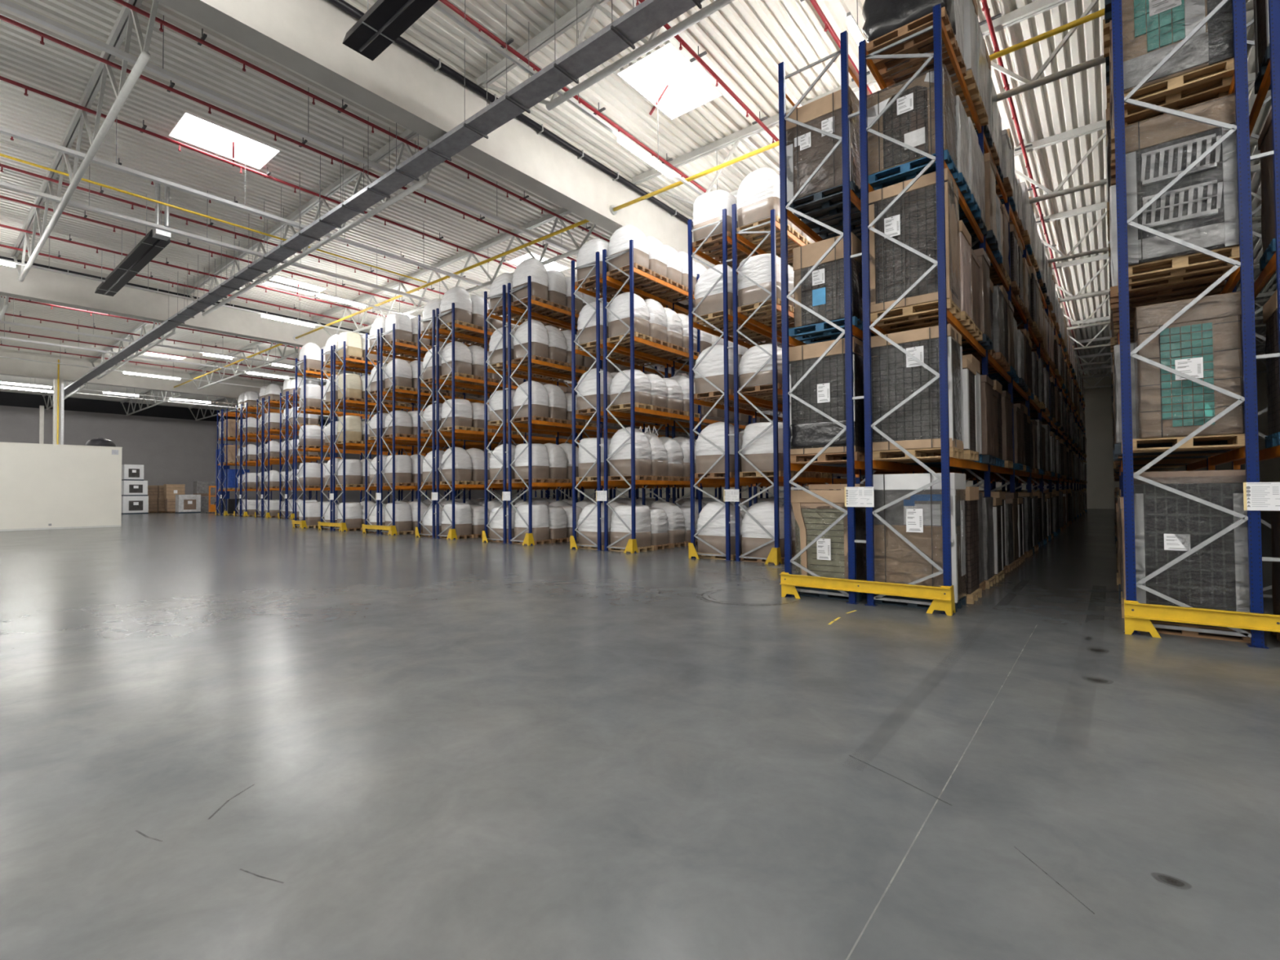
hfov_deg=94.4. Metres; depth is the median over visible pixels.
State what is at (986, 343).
pallet
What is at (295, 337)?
gas pipe
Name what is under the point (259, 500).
bag
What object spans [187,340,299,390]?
roof truss
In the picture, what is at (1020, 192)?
load
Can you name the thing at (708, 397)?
pallet
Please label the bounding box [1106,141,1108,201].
load
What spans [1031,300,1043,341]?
load
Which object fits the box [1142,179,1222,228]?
tray
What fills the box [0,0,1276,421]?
ceiling
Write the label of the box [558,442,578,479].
bag
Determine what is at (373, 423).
bag
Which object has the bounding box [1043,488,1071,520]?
load
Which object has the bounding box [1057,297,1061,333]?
load
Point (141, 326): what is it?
roof truss
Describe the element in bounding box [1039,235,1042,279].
load
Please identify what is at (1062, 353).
load
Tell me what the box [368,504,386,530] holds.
bag
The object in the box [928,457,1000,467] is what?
pallet
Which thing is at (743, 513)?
bag
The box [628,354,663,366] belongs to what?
pallet
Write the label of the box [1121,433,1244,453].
pallet
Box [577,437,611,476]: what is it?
bag
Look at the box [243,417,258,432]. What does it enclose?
bag
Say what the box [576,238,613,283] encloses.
bag
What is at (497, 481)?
pallet
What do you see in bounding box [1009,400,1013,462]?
load
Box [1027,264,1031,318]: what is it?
load
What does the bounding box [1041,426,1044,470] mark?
load
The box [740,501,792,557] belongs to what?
bag
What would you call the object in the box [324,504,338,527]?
bag
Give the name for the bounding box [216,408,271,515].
rack
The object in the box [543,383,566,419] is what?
bag
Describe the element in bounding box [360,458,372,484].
bag
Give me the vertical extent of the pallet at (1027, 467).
0.144 m
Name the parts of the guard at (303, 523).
guard rail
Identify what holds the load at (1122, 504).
on the pallet at (1122, 600)
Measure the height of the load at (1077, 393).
1.513 m
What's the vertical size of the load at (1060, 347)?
1.460 m
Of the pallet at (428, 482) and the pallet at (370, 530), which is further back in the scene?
the pallet at (370, 530)
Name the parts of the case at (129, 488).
dark panel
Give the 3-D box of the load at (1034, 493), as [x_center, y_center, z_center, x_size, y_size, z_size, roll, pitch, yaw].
[12.410,1.176,19.359,1.170,1.590,0.810,-1,-2,39]
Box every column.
[39,405,44,444]
[53,359,64,444]
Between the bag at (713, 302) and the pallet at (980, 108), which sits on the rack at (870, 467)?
the pallet at (980, 108)
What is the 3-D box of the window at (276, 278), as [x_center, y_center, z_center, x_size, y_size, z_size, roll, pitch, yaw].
[-17.449,-9.937,29.872,1.944,0.566,2.396,-1,-2,39]
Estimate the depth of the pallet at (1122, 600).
8.29 m
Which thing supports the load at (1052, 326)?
on the pallet at (1053, 366)
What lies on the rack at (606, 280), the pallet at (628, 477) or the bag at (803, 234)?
the pallet at (628, 477)
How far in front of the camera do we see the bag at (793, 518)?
15.53 m
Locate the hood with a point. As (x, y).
(149, 246)
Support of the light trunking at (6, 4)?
hanging from the ceiling
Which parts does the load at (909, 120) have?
window panel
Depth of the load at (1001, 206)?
13.63 m
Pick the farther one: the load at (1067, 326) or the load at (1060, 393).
the load at (1067, 326)
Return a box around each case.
[121,464,143,480]
[121,480,147,496]
[121,496,148,514]
[175,494,200,513]
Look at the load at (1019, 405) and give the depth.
15.49 m
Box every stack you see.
[147,485,158,497]
[148,497,157,511]
[156,497,164,511]
[157,485,164,497]
[163,484,185,497]
[164,497,175,511]
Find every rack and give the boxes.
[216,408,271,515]
[235,402,293,516]
[256,395,317,517]
[279,389,342,519]
[294,355,426,528]
[320,341,560,531]
[364,323,612,535]
[417,302,670,539]
[484,275,734,545]
[571,239,808,553]
[687,203,865,564]
[777,3,1087,614]
[1111,0,1279,648]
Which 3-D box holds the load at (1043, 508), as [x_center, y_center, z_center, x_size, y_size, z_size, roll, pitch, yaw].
[12.989,1.213,20.047,1.184,1.535,0.805,-1,-2,39]
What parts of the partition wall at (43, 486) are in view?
skirting, notice plate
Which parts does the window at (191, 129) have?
pane, opener arm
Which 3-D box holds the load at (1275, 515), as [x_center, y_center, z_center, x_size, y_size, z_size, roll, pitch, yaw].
[8.036,0.986,6.683,1.170,1.512,0.810,-1,-2,39]
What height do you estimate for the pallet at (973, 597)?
0.144 m
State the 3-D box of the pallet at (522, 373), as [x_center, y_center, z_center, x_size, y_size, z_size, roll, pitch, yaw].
[-4.480,-4.271,23.057,1.200,0.144,0.800,-1,-2,39]
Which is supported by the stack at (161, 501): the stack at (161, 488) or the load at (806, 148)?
the stack at (161, 488)
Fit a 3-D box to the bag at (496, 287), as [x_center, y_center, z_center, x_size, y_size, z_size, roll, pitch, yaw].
[-5.041,-7.130,22.424,1.235,1.351,0.918,-1,-2,39]
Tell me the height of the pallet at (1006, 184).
0.144 m
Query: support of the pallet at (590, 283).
on the rack at (606, 280)
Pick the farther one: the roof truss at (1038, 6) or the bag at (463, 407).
the bag at (463, 407)
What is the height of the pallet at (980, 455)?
0.144 m
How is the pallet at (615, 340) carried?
on the rack at (606, 280)
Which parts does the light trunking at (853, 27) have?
rail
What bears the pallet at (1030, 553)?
on the floor
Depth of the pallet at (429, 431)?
25.03 m
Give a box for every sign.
[329,493,333,499]
[375,493,381,499]
[431,492,437,500]
[502,491,510,500]
[595,490,607,501]
[723,488,739,501]
[844,486,874,506]
[1243,482,1279,511]
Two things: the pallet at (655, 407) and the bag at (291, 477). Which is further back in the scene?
the bag at (291, 477)
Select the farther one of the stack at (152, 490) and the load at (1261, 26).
the stack at (152, 490)
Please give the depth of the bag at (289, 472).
45.72 m
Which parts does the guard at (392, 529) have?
guard rail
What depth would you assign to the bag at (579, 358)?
22.42 m
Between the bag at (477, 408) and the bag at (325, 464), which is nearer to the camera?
the bag at (477, 408)
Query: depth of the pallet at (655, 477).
18.84 m
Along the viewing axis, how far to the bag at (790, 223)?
15.88 m
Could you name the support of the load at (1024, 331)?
on the pallet at (1028, 393)
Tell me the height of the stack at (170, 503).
1.420 m
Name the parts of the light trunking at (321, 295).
rail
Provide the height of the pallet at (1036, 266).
0.144 m
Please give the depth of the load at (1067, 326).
32.97 m
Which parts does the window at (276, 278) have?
pane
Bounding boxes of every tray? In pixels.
[64,0,704,395]
[1141,133,1222,186]
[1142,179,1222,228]
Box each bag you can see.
[237,447,244,460]
[237,474,244,487]
[237,498,247,514]
[238,391,244,407]
[238,418,245,433]
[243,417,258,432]
[243,444,258,459]
[243,472,256,487]
[243,499,257,515]
[244,391,258,405]
[257,472,260,487]
[257,499,267,514]
[257,501,266,515]
[258,444,266,457]
[258,471,266,486]
[259,386,266,401]
[259,413,266,429]
[265,383,281,399]
[265,412,279,428]
[265,440,281,457]
[265,470,281,486]
[265,499,279,515]
[280,386,292,401]
[280,471,284,486]
[280,501,284,515]
[281,440,291,455]
[282,408,290,425]
[282,471,291,486]
[282,498,293,516]
[283,378,292,395]
[289,378,306,393]
[289,406,306,423]
[289,439,306,454]
[289,469,298,485]
[289,498,302,516]
[298,342,320,369]
[298,425,320,445]
[298,462,320,485]
[298,502,320,525]
[299,384,320,407]
[305,499,317,502]
[306,378,319,385]
[306,411,319,424]
[306,451,319,454]
[318,345,338,372]
[319,386,330,408]
[319,462,327,485]
[319,501,335,522]
[320,426,329,445]
[324,334,338,361]
[324,421,338,442]
[324,457,342,484]
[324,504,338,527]
[325,374,339,401]
[337,331,362,357]
[337,373,362,399]
[337,415,362,440]
[337,458,361,484]
[337,502,362,528]
[358,334,377,361]
[360,374,377,399]
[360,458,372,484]
[360,500,375,527]
[361,420,373,440]
[368,413,388,436]
[368,454,387,483]
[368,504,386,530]
[369,311,388,348]
[369,362,387,391]
[379,351,392,362]
[384,358,412,388]
[384,409,412,435]
[384,454,412,483]
[384,502,412,531]
[385,313,412,342]
[395,397,411,404]
[395,500,408,502]
[407,360,429,390]
[407,410,428,435]
[408,316,430,345]
[408,500,428,530]
[409,453,425,482]
[422,297,441,330]
[422,346,444,379]
[422,403,442,430]
[422,449,444,481]
[422,506,443,533]
[430,334,447,347]
[430,383,446,392]
[440,286,472,324]
[440,341,472,375]
[440,398,472,427]
[440,446,472,481]
[441,500,457,505]
[441,502,471,535]
[446,385,462,395]
[461,294,489,328]
[466,448,489,480]
[468,345,490,377]
[470,505,489,533]
[471,402,489,428]
[478,301,506,333]
[482,500,502,514]
[487,351,507,381]
[487,450,502,481]
[488,327,516,364]
[488,389,515,421]
[488,443,515,479]
[488,506,517,538]
[489,272,519,310]
[506,314,520,331]
[506,370,523,383]
[511,257,548,302]
[512,319,549,359]
[512,380,549,417]
[514,443,549,479]
[514,501,533,506]
[514,503,549,540]
[533,270,566,307]
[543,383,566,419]
[543,442,567,479]
[544,325,567,362]
[547,506,567,538]
[548,500,570,506]
[550,276,582,313]
[557,505,582,537]
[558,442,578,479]
[561,330,582,366]
[564,393,583,422]
[566,288,595,318]
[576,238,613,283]
[576,368,613,409]
[576,500,591,509]
[577,301,609,344]
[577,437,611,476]
[577,502,612,545]
[578,351,596,368]
[583,413,596,423]
[607,225,649,272]
[608,292,649,337]
[608,426,652,475]
[608,502,625,509]
[609,369,651,405]
[609,372,617,377]
[609,504,651,547]
[626,235,667,279]
[639,425,667,475]
[643,244,682,286]
[644,298,667,342]
[645,373,668,408]
[648,507,668,545]
[650,501,684,543]
[658,436,684,476]
[660,251,697,293]
[662,377,683,410]
[663,307,683,346]
[670,374,697,413]
[673,436,696,476]
[677,313,697,351]
[678,506,698,541]
[693,190,737,244]
[693,263,742,316]
[693,344,740,393]
[694,421,742,473]
[697,501,743,554]
[736,167,788,229]
[737,253,781,306]
[738,344,782,387]
[739,510,746,517]
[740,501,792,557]
[741,422,783,471]
[754,212,801,239]
[758,264,794,314]
[769,228,815,248]
[791,509,799,554]
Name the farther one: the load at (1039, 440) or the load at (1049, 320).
the load at (1049, 320)
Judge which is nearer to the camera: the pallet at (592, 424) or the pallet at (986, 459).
the pallet at (986, 459)
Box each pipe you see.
[0,14,576,262]
[0,75,516,268]
[0,153,426,283]
[0,163,444,294]
[0,195,420,306]
[0,223,386,316]
[0,244,368,327]
[0,256,369,334]
[0,295,301,349]
[0,327,320,376]
[0,340,320,386]
[4,311,364,370]
[9,136,477,285]
[112,0,609,242]
[173,343,282,387]
[293,219,589,340]
[327,0,693,226]
[439,0,706,192]
[609,8,1104,214]
[635,0,779,142]
[800,0,871,93]
[978,0,1084,375]
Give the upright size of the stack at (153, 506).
1.470 m
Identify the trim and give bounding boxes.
[0,391,336,426]
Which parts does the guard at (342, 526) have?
guard rail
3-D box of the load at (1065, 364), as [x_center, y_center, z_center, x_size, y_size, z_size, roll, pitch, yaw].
[21.512,-5.341,30.870,1.184,1.397,0.805,-1,-2,39]
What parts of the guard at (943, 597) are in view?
guard rail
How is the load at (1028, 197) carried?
on the pallet at (1028, 246)
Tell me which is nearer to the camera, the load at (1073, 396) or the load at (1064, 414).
the load at (1064, 414)
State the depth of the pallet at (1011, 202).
14.90 m
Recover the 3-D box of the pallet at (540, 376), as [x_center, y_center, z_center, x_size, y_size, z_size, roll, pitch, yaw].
[-3.917,-4.261,23.759,1.200,0.144,0.800,-1,-2,39]
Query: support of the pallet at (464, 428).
on the rack at (461, 434)
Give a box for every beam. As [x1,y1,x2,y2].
[0,250,369,348]
[0,348,386,413]
[155,0,720,269]
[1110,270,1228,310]
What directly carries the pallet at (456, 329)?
on the rack at (461, 434)
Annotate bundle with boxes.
[85,437,115,446]
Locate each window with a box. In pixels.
[142,351,186,359]
[167,111,280,169]
[262,275,326,295]
[506,252,569,271]
[616,40,723,119]
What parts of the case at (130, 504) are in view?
dark panel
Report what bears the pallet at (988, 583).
on the floor
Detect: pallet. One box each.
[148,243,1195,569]
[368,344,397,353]
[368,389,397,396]
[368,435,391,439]
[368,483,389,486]
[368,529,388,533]
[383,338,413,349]
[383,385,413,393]
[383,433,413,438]
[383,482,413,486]
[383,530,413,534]
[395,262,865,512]
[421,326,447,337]
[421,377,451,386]
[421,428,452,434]
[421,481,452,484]
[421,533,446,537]
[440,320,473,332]
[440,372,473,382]
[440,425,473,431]
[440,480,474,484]
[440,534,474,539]
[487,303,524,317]
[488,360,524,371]
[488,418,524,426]
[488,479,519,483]
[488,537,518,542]
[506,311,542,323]
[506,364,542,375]
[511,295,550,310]
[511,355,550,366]
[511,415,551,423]
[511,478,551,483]
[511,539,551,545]
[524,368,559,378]
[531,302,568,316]
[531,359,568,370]
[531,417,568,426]
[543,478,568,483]
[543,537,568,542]
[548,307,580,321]
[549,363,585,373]
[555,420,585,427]
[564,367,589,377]
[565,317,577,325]
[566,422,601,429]
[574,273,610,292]
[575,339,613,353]
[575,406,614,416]
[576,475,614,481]
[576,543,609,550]
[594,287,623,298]
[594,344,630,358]
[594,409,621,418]
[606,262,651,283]
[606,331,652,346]
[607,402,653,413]
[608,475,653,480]
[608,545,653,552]
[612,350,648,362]
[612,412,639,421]
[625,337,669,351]
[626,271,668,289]
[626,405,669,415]
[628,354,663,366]
[629,417,655,423]
[640,475,670,480]
[641,279,684,297]
[642,342,684,356]
[644,408,685,417]
[647,543,671,550]
[657,475,685,480]
[658,286,694,302]
[658,348,699,360]
[659,411,700,420]
[664,542,686,547]
[680,540,697,546]
[692,231,743,256]
[693,309,742,328]
[693,389,743,402]
[694,471,734,479]
[696,551,742,559]
[709,244,758,264]
[710,320,759,333]
[712,395,759,405]
[727,253,759,268]
[728,327,772,340]
[728,399,764,408]
[736,215,791,243]
[737,297,791,319]
[738,382,782,397]
[739,471,794,477]
[740,555,795,564]
[741,333,781,346]
[742,404,770,411]
[752,227,804,253]
[754,306,794,325]
[754,391,782,400]
[760,471,808,478]
[767,238,811,260]
[768,317,794,332]
[769,395,782,404]
[786,180,861,225]
[787,256,793,267]
[788,315,862,344]
[790,452,865,464]
[791,586,866,601]
[807,204,861,239]
[808,471,820,477]
[812,332,875,342]
[814,456,846,466]
[820,472,832,478]
[828,225,861,240]
[866,6,955,78]
[868,149,958,190]
[870,297,960,332]
[872,447,964,462]
[875,594,966,612]
[882,40,966,87]
[887,311,973,333]
[892,449,978,463]
[901,453,982,465]
[918,454,995,466]
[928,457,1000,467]
[950,459,1004,468]
[951,69,979,106]
[951,460,1013,469]
[955,172,971,201]
[955,462,1014,470]
[959,193,981,222]
[959,217,986,239]
[961,323,982,343]
[961,333,993,353]
[962,348,995,360]
[964,95,988,128]
[964,463,1022,471]
[966,588,982,604]
[971,229,998,251]
[972,464,1026,471]
[973,351,1006,368]
[974,124,992,150]
[977,465,1029,472]
[978,581,985,590]
[979,361,1010,374]
[980,365,1016,379]
[983,142,999,166]
[983,575,995,588]
[987,246,1002,266]
[989,261,1005,278]
[989,270,1011,286]
[991,373,1018,384]
[993,280,1019,295]
[994,570,1004,582]
[995,165,1003,184]
[995,177,1013,199]
[997,377,1025,389]
[999,468,1039,474]
[1000,195,1015,211]
[1000,469,1043,475]
[1002,383,1028,393]
[1002,565,1007,574]
[1005,386,1031,397]
[1006,562,1014,572]
[1009,208,1019,224]
[1009,219,1024,235]
[1011,295,1020,305]
[1011,299,1025,313]
[1013,306,1030,320]
[1013,392,1034,401]
[1013,395,1038,404]
[1013,558,1020,568]
[1014,316,1032,328]
[1017,321,1038,333]
[1018,555,1024,564]
[1021,230,1030,244]
[1021,400,1039,406]
[1026,244,1031,255]
[1026,259,1039,271]
[1026,549,1032,557]
[1027,250,1035,264]
[1028,328,1040,338]
[1029,334,1043,344]
[1029,401,1044,409]
[1030,408,1045,413]
[1030,408,1048,415]
[1030,412,1049,417]
[1030,414,1050,419]
[1031,342,1044,349]
[1031,345,1044,353]
[1032,544,1038,551]
[1035,269,1041,279]
[1038,279,1043,287]
[1040,283,1047,293]
[1040,353,1049,361]
[1041,296,1050,306]
[1041,417,1056,423]
[1042,302,1053,311]
[1043,358,1052,365]
[1043,361,1055,368]
[1045,471,1051,475]
[1049,368,1058,375]
[1051,312,1056,320]
[1102,18,1110,57]
[1104,0,1111,23]
[1105,56,1109,85]
[1106,84,1111,108]
[1106,201,1109,225]
[1107,225,1109,240]
[1110,334,1137,352]
[1111,96,1217,163]
[1111,160,1115,186]
[1112,288,1222,323]
[1112,450,1213,460]
[1113,57,1234,135]
[1113,315,1134,333]
[1114,324,1134,343]
[1114,457,1205,462]
[1115,440,1230,456]
[1115,459,1202,463]
[1116,572,1120,585]
[1117,244,1239,294]
[1118,444,1227,458]
[1118,584,1122,599]
[1120,599,1124,617]
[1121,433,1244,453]
[1137,620,1250,643]
[1254,45,1271,94]
[1259,238,1275,271]
[1264,431,1279,448]
[1270,631,1279,640]
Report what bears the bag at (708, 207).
on the pallet
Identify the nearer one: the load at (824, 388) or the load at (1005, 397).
the load at (824, 388)
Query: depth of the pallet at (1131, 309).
8.95 m
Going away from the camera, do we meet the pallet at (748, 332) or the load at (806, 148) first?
the load at (806, 148)
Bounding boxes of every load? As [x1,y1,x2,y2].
[192,481,216,496]
[200,496,215,512]
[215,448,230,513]
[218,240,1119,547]
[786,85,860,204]
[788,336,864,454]
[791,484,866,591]
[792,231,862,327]
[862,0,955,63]
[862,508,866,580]
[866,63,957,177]
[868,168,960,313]
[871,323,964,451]
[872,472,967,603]
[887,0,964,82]
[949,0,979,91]
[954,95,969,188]
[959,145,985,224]
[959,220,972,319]
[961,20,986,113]
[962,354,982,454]
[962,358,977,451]
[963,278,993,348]
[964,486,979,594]
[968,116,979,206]
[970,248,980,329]
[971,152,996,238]
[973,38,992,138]
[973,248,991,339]
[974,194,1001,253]
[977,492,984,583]
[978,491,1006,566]
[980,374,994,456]
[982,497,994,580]
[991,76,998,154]
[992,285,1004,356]
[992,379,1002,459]
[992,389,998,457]
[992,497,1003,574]
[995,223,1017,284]
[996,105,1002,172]
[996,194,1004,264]
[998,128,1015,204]
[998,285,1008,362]
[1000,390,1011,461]
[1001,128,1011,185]
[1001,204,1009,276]
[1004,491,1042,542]
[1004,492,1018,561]
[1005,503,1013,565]
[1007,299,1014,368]
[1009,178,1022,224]
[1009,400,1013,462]
[1013,316,1017,375]
[1013,403,1024,465]
[1013,406,1021,463]
[1014,173,1017,213]
[1017,237,1023,302]
[1017,244,1018,286]
[1017,329,1024,380]
[1017,492,1033,546]
[1017,496,1031,551]
[1017,497,1023,557]
[1020,181,1029,235]
[1020,328,1029,388]
[1021,331,1026,384]
[1022,257,1028,310]
[1022,404,1027,466]
[1022,497,1025,552]
[1023,197,1031,245]
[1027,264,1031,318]
[1028,196,1035,257]
[1028,265,1036,323]
[1028,337,1032,393]
[1030,419,1037,468]
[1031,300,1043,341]
[1031,351,1037,396]
[1031,497,1037,546]
[1032,495,1039,542]
[1033,351,1038,397]
[1034,217,1037,262]
[1035,280,1039,328]
[1035,419,1042,469]
[1036,489,1066,523]
[1037,231,1040,272]
[1037,358,1044,402]
[1038,289,1041,334]
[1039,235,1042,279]
[1041,242,1046,285]
[1041,423,1050,456]
[1041,424,1050,471]
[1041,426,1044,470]
[1041,493,1045,540]
[1042,307,1044,342]
[1042,316,1051,359]
[1042,426,1045,471]
[1043,307,1046,350]
[1043,367,1048,408]
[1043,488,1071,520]
[1043,490,1059,529]
[1043,492,1053,532]
[1044,493,1050,536]
[1044,493,1052,533]
[1044,496,1047,537]
[1045,256,1049,298]
[1045,312,1048,355]
[1047,371,1048,408]
[1048,262,1053,306]
[1049,376,1055,417]
[1049,380,1052,417]
[1049,431,1054,472]
[1050,322,1054,362]
[1051,275,1056,316]
[1052,497,1057,532]
[1053,334,1057,368]
[1053,433,1056,472]
[1054,386,1058,422]
[1054,390,1055,417]
[1055,290,1058,323]
[1055,435,1060,474]
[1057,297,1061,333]
[1057,337,1058,370]
[1057,345,1061,375]
[1058,391,1063,427]
[1058,393,1059,422]
[1058,490,1061,528]
[1059,395,1061,425]
[1059,438,1063,475]
[1059,444,1061,475]
[1060,307,1064,339]
[1060,308,1062,336]
[1060,346,1062,378]
[1062,352,1064,384]
[1062,444,1066,475]
[1063,316,1066,346]
[1063,401,1066,431]
[1064,359,1067,389]
[1064,361,1066,388]
[1065,320,1067,349]
[1065,404,1066,432]
[1065,445,1066,475]
[1066,325,1068,351]
[1066,405,1070,435]
[1066,407,1067,433]
[1067,368,1070,396]
[1067,371,1069,395]
[1068,335,1070,360]
[1069,412,1071,438]
[1070,339,1071,364]
[1070,373,1071,399]
[1071,346,1074,368]
[1071,346,1075,371]
[1071,378,1074,403]
[1071,412,1074,439]
[1071,450,1074,477]
[1071,492,1071,519]
[1073,383,1075,405]
[1073,454,1075,478]
[1074,423,1076,443]
[1075,387,1077,410]
[1075,453,1079,479]
[1075,456,1078,479]
[1076,363,1078,383]
[1077,392,1079,414]
[1078,426,1079,447]
[1078,459,1080,479]
[1106,107,1111,201]
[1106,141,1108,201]
[1109,20,1217,128]
[1109,47,1112,128]
[1109,95,1111,128]
[1109,184,1117,286]
[1109,262,1114,337]
[1111,364,1115,444]
[1113,342,1138,444]
[1115,503,1119,577]
[1117,497,1122,590]
[1120,497,1125,599]
[1120,507,1123,597]
[1121,0,1233,98]
[1124,93,1239,266]
[1124,469,1250,631]
[1133,291,1244,439]
[1253,0,1269,78]
[1257,108,1275,253]
[1262,290,1279,435]
[1271,511,1279,614]
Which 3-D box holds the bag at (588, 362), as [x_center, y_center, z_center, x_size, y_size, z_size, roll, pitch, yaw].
[-2.285,-5.056,23.627,1.212,1.411,0.915,-1,-2,38]
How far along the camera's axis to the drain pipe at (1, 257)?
29.39 m
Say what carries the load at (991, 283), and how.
on the pallet at (991, 352)
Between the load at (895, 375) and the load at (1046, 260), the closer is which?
the load at (895, 375)
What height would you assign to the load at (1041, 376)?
1.444 m
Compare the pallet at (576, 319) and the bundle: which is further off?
the bundle
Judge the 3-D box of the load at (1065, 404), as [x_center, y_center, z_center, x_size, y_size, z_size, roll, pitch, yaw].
[21.490,-3.148,30.855,1.184,1.510,0.805,-1,-2,39]
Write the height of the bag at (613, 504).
1.351 m
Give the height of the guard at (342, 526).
0.420 m
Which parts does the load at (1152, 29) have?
white panel, black panel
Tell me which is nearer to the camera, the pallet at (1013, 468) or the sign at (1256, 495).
the sign at (1256, 495)
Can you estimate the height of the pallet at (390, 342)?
0.144 m
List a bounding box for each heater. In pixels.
[94,182,170,296]
[342,0,438,61]
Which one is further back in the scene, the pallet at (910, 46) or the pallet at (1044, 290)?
the pallet at (1044, 290)
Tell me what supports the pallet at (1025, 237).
on the rack at (870, 467)
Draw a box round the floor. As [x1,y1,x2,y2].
[0,508,1279,959]
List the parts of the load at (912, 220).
panel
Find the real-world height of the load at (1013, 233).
1.412 m
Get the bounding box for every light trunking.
[0,0,577,256]
[0,117,490,288]
[0,164,431,302]
[0,235,369,335]
[0,314,326,382]
[0,315,359,375]
[0,353,266,388]
[0,381,364,417]
[0,385,328,416]
[255,241,422,318]
[432,0,717,195]
[846,0,867,45]
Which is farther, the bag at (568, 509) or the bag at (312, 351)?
the bag at (312, 351)
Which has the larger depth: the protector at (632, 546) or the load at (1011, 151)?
the protector at (632, 546)
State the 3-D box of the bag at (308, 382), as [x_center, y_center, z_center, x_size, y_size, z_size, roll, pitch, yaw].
[-25.588,-7.227,46.083,1.213,1.280,0.882,-1,-1,38]
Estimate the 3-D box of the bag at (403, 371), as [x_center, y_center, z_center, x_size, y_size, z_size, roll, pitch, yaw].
[-11.084,-4.884,27.186,1.235,1.351,0.918,-1,-2,39]
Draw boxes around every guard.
[291,520,306,528]
[317,521,347,531]
[362,524,397,535]
[779,571,955,615]
[1124,598,1279,638]
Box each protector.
[289,513,294,519]
[415,526,421,537]
[446,528,457,539]
[482,530,488,542]
[522,533,534,545]
[569,535,577,549]
[623,538,638,553]
[688,542,699,559]
[764,547,782,564]
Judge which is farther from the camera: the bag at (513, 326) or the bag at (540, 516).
the bag at (513, 326)
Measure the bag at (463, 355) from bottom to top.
1.411 m
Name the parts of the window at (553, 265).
pane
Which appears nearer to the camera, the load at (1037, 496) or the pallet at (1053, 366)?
the load at (1037, 496)
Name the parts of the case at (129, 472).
dark panel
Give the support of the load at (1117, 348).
on the pallet at (1118, 446)
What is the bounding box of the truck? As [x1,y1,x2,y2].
[205,485,216,513]
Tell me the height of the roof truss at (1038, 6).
1.811 m
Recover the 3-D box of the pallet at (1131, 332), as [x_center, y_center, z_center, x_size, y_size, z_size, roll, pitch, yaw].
[9.121,-2.646,10.428,1.200,0.144,0.800,-1,-2,39]
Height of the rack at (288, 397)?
9.750 m
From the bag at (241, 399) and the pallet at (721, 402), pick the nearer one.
the pallet at (721, 402)
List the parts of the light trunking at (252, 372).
rail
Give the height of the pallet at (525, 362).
0.144 m
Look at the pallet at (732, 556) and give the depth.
16.00 m
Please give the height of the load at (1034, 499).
1.419 m
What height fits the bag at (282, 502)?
1.169 m
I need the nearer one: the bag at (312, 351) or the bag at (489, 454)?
the bag at (489, 454)
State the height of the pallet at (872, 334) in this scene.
0.144 m
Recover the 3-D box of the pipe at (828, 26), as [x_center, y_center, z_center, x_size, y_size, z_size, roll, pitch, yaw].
[17.969,-9.753,30.273,0.440,0.500,62.500,-1,-2,39]
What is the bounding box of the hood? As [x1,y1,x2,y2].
[94,229,170,296]
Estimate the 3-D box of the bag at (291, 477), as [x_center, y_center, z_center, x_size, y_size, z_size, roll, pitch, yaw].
[-26.076,-0.190,45.211,1.213,1.280,0.882,-1,-2,39]
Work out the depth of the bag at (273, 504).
47.74 m
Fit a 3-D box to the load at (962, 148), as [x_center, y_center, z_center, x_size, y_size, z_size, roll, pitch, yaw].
[4.958,-5.585,10.242,1.183,1.285,0.812,-1,-2,39]
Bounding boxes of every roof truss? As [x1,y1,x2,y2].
[0,294,8,320]
[10,0,158,281]
[42,381,86,409]
[89,320,175,379]
[120,389,181,415]
[186,128,431,315]
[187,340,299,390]
[188,396,238,420]
[268,368,368,386]
[313,208,595,336]
[318,409,374,426]
[477,0,734,111]
[631,0,1253,204]
[1013,71,1257,204]
[1035,163,1261,263]
[1051,222,1261,302]
[1059,263,1269,330]
[1066,290,1275,350]
[1071,315,1265,366]
[1075,333,1266,378]
[1078,348,1266,389]
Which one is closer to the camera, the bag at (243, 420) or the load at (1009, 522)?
the load at (1009, 522)
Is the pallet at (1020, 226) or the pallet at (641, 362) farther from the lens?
the pallet at (641, 362)
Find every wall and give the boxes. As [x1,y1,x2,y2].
[0,405,502,511]
[0,441,122,531]
[511,360,1279,508]
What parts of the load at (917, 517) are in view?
white lid, panel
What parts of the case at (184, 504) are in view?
dark panel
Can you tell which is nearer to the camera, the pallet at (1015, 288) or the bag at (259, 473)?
the pallet at (1015, 288)
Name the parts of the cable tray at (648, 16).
hanger rod, hanger rod, hanger rod, hanger rod, hanger rod, hanger rod, hanger rod, hanger rod, hanger rod, hanger rod, hanger rod, hanger rod, hanger rod, hanger rod, hanger rod, hanger rod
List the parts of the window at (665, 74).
opener arm, pane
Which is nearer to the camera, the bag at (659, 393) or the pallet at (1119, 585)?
the pallet at (1119, 585)
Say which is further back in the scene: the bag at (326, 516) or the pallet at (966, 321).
the bag at (326, 516)
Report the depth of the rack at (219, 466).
56.03 m
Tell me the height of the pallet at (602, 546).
0.144 m
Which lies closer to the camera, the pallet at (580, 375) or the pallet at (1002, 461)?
the pallet at (1002, 461)

